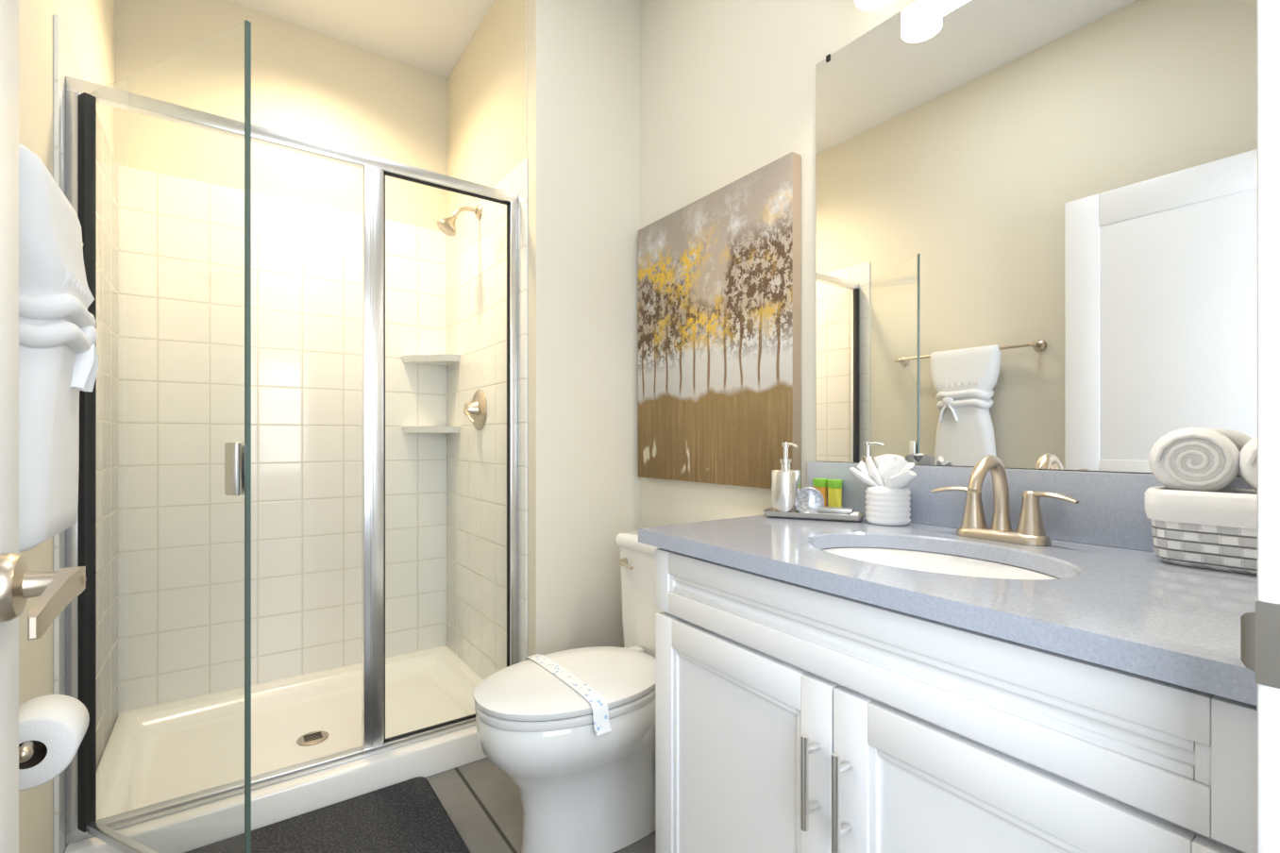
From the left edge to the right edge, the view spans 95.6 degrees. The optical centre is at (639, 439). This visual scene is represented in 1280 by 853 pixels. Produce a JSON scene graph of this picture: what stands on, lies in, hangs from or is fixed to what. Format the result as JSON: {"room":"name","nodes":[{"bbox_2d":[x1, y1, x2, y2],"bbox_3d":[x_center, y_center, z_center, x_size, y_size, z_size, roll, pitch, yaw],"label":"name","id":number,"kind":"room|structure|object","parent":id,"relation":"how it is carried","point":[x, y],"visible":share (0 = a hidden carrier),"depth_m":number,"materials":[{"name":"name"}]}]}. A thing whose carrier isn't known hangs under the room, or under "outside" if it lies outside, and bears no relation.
{"room":"bathroom","nodes":[
{"label":"bathroom","id":0,"kind":"room"},
{"bbox_2d":[18,0,114,852],"bbox_3d":[-1.219,-0.330,1.048,0.100,2.860,2.978,0,0,-35],"label":"wall","id":1,"kind":"structure","parent":0,"point":[88,25],"depth_m":1.29,"materials":[{"name":"beige paint"}]},
{"bbox_2d":[18,694,89,791],"bbox_3d":[-0.938,0.490,0.881,0.140,0.170,0.195,0,0,-35],"label":"toilet paper","id":2,"kind":"object","parent":1,"relation":"attached to","point":[52,728],"visible":0.84,"depth_m":0.86,"materials":[{"name":"white paper"}]},
{"bbox_2d":[18,143,99,552],"bbox_3d":[-1.026,-0.140,0.988,0.144,0.616,0.692,0,0,-35],"label":"towel","id":3,"kind":"object","parent":1,"relation":"attached to","point":[58,360],"visible":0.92,"depth_m":0.90,"materials":[{"name":"white fabric"}]},
{"bbox_2d":[77,19,251,852],"bbox_3d":[-1.101,0.056,1.322,0.343,1.828,0.566,0,0,-35],"label":"shower door","id":4,"kind":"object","parent":1,"relation":"attached to","point":[237,455],"depth_m":1.43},
{"bbox_2d":[114,0,447,231],"bbox_3d":[-1.530,-0.330,2.532,1.313,2.860,0.200,0,0,-35],"label":"wall","id":5,"kind":"structure","parent":0,"point":[306,83],"depth_m":2.42,"materials":[{"name":"beige paint"}]},
{"bbox_2d":[117,164,446,714],"bbox_3d":[-1.428,0.001,2.475,1.213,2.019,0.010,0,0,-35],"label":"shower wall tile","id":6,"kind":"structure","parent":5,"relation":"attached to","point":[181,241],"depth_m":2.39,"materials":[{"name":"white tile"}]},
{"bbox_2d":[65,75,518,844],"bbox_3d":[-0.941,0.050,1.790,1.193,1.900,0.040,0,0,-35],"label":"frame","id":7,"kind":"object","parent":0,"point":[374,169],"depth_m":1.83,"materials":[{"name":"silver metal"}]},
{"bbox_2d":[228,0,494,78],"bbox_3d":[-0.048,-1.810,0.671,2.700,0.100,4.950,0,0,-35],"label":"ceiling","id":8,"kind":"structure","parent":0,"point":[430,36],"depth_m":2.45,"materials":[{"name":"white paint"}]},
{"bbox_2d":[447,0,527,222],"bbox_3d":[-0.672,-1.384,2.455,0.004,0.749,0.920,0,0,-35],"label":"wall","id":9,"kind":"structure","parent":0,"point":[487,86],"depth_m":2.36,"materials":[{"name":"beige paint"}]},
{"bbox_2d":[425,757,655,852],"bbox_3d":[-0.048,1.150,0.671,2.700,0.100,4.950,0,0,-35],"label":"floor","id":10,"kind":"structure","parent":0,"point":[483,804],"depth_m":1.73,"materials":[{"name":"tile"}]},
{"bbox_2d":[63,645,487,852],"bbox_3d":[-1.166,1.050,2.107,1.193,0.100,0.895,0,0,-35],"label":"shower pan","id":11,"kind":"structure","parent":10,"relation":"on","point":[151,755],"depth_m":1.98,"materials":[{"name":"white plastic"}]},
{"bbox_2d":[52,14,527,852],"bbox_3d":[-1.160,0.045,2.099,1.213,2.109,0.915,0,0,-35],"label":"shower","id":12,"kind":"object","parent":10,"relation":"on","point":[477,255],"visible":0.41,"depth_m":2.21,"materials":[{"name":"white tile"}]},
{"bbox_2d":[184,776,470,852],"bbox_3d":[-0.880,1.090,1.460,0.790,0.018,0.480,0,0,-35],"label":"bath mat","id":13,"kind":"object","parent":10,"relation":"on","point":[407,816],"visible":1,"depth_m":1.61,"materials":[{"name":"grey fabric"}]},
{"bbox_2d":[473,530,661,852],"bbox_3d":[-0.078,0.706,1.681,0.803,0.784,0.472,0,0,-35],"label":"toilet","id":14,"kind":"object","parent":10,"relation":"on","point":[574,730],"visible":0.64,"depth_m":1.51,"materials":[{"name":"white ceramic"}]},
{"bbox_2d":[638,454,1257,852],"bbox_3d":[0.501,0.564,1.040,0.622,1.070,0.962,0,0,-35],"label":"vanity","id":15,"kind":"object","parent":10,"relation":"on","point":[1015,665],"visible":1,"depth_m":0.82,"materials":[{"name":"white wood"}]},
{"bbox_2d":[638,461,1257,706],"bbox_3d":[0.503,0.142,1.042,0.617,0.164,0.962,0,0,-35],"label":"countertop","id":16,"kind":"structure","parent":15,"relation":"on","point":[1112,602],"depth_m":0.86,"materials":[{"name":"grey stone"}]},
{"bbox_2d":[763,507,864,522],"bbox_3d":[0.427,0.185,1.431,0.235,0.016,0.082,0,0,25],"label":"tray","id":17,"kind":"object","parent":16,"relation":"on","point":[855,516],"visible":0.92,"depth_m":1.40,"materials":[{"name":"grey"}]},
{"bbox_2d":[771,441,800,512],"bbox_3d":[0.366,0.097,1.459,0.072,0.183,0.072,0,0,24],"label":"soap dispenser","id":18,"kind":"object","parent":17,"relation":"on","point":[785,481],"visible":0.87,"depth_m":1.43,"materials":[{"name":"silver metal"}]},
{"bbox_2d":[794,487,824,513],"bbox_3d":[0.416,0.152,1.428,0.059,0.072,0.052,0,0,-35],"label":"soap","id":19,"kind":"object","parent":17,"relation":"on","point":[808,499],"depth_m":1.43,"materials":[{"name":"white"}]},
{"bbox_2d":[812,478,827,506],"bbox_3d":[0.477,0.148,1.537,0.037,0.090,0.039,0,0,-35],"label":"toiletry tube","id":20,"kind":"object","parent":17,"relation":"on","point":[821,484],"visible":0.59,"depth_m":1.52,"materials":[{"name":"orange"}]},
{"bbox_2d":[809,505,854,515],"bbox_3d":[0.466,0.177,1.412,0.093,0.023,0.100,0,0,-35],"label":"bars","id":21,"kind":"object","parent":17,"relation":"on","point":[841,511],"depth_m":1.40,"materials":[{"name":"white"}]},
{"bbox_2d":[827,479,842,506],"bbox_3d":[0.504,0.148,1.500,0.037,0.090,0.039,0,0,-35],"label":"toiletry tube","id":22,"kind":"object","parent":17,"relation":"on","point":[834,486],"visible":0.73,"depth_m":1.49,"materials":[{"name":"yellow plastic"}]},
{"bbox_2d":[849,454,916,525],"bbox_3d":[0.573,0.113,1.343,0.098,0.160,0.158,0,0,-35],"label":"cup","id":23,"kind":"object","parent":16,"relation":"on","point":[887,502],"visible":1,"depth_m":1.31,"materials":[{"name":"white ceramic"}]},
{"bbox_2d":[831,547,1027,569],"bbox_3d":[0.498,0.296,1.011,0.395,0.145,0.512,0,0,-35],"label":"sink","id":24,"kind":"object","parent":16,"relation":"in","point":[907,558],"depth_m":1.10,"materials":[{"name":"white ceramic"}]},
{"bbox_2d":[930,454,1079,546],"bbox_3d":[0.667,0.111,1.104,0.150,0.164,0.261,0,0,-35],"label":"faucet","id":25,"kind":"object","parent":16,"relation":"on","point":[973,530],"depth_m":1.11,"materials":[{"name":"gold metal"}]},
{"bbox_2d":[1145,427,1257,575],"bbox_3d":[0.900,0.087,0.871,0.120,0.213,0.215,0,0,-35],"label":"basket","id":26,"kind":"object","parent":16,"relation":"on","point":[1196,521],"visible":0.86,"depth_m":0.87,"materials":[{"name":"white wicker"}]},
{"bbox_2d":[527,0,639,656],"bbox_3d":[-0.526,-0.330,2.639,0.447,2.860,1.190,0,0,-35],"label":"wall","id":27,"kind":"structure","parent":0,"point":[583,56],"depth_m":2.13,"materials":[{"name":"beige paint"}]},
{"bbox_2d":[640,0,1241,528],"bbox_3d":[0.253,-0.330,2.015,0.100,2.860,3.110,0,0,-35],"label":"wall","id":28,"kind":"structure","parent":0,"point":[728,88],"depth_m":1.87,"materials":[{"name":"beige paint"}]},
{"bbox_2d":[638,151,801,488],"bbox_3d":[0.223,-0.331,1.935,0.038,0.948,0.750,0,0,-35],"label":"picture","id":29,"kind":"object","parent":28,"relation":"attached to","point":[719,275],"visible":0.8,"depth_m":1.84,"materials":[{"name":"beige"}]},
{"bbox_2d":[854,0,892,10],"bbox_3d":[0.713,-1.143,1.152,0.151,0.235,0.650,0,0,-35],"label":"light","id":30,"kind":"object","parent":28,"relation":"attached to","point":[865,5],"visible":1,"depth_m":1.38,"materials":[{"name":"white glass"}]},
{"bbox_2d":[816,0,1257,476],"bbox_3d":[0.756,-0.488,1.213,0.009,1.092,0.936,0,0,-35],"label":"wall mirror","id":31,"kind":"object","parent":28,"relation":"attached to","point":[1036,220],"visible":0.99,"depth_m":1.16,"materials":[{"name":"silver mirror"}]},
{"bbox_3d":[0.147,-1.382,0.112,0.900,0.755,0.132,0,0,-35],"label":"wall","id":32,"kind":"structure","parent":0,"visible":0},
{"bbox_2d":[0,0,86,852],"bbox_3d":[-0.442,0.054,0.310,0.109,2.068,0.857,0,0,-35],"label":"bathroom door","id":33,"kind":"structure","parent":32,"relation":"in","point":[56,590],"depth_m":0.61,"materials":[{"name":"white paint"}]},
{"bbox_2d":[1240,0,1279,852],"bbox_3d":[0.141,0.020,0.121,1.010,2.160,0.153,0,0,-35],"label":"door frame","id":34,"kind":"structure","parent":32,"relation":"attached to","point":[1259,629],"depth_m":0.42,"materials":[{"name":"white paint"}]}
]}

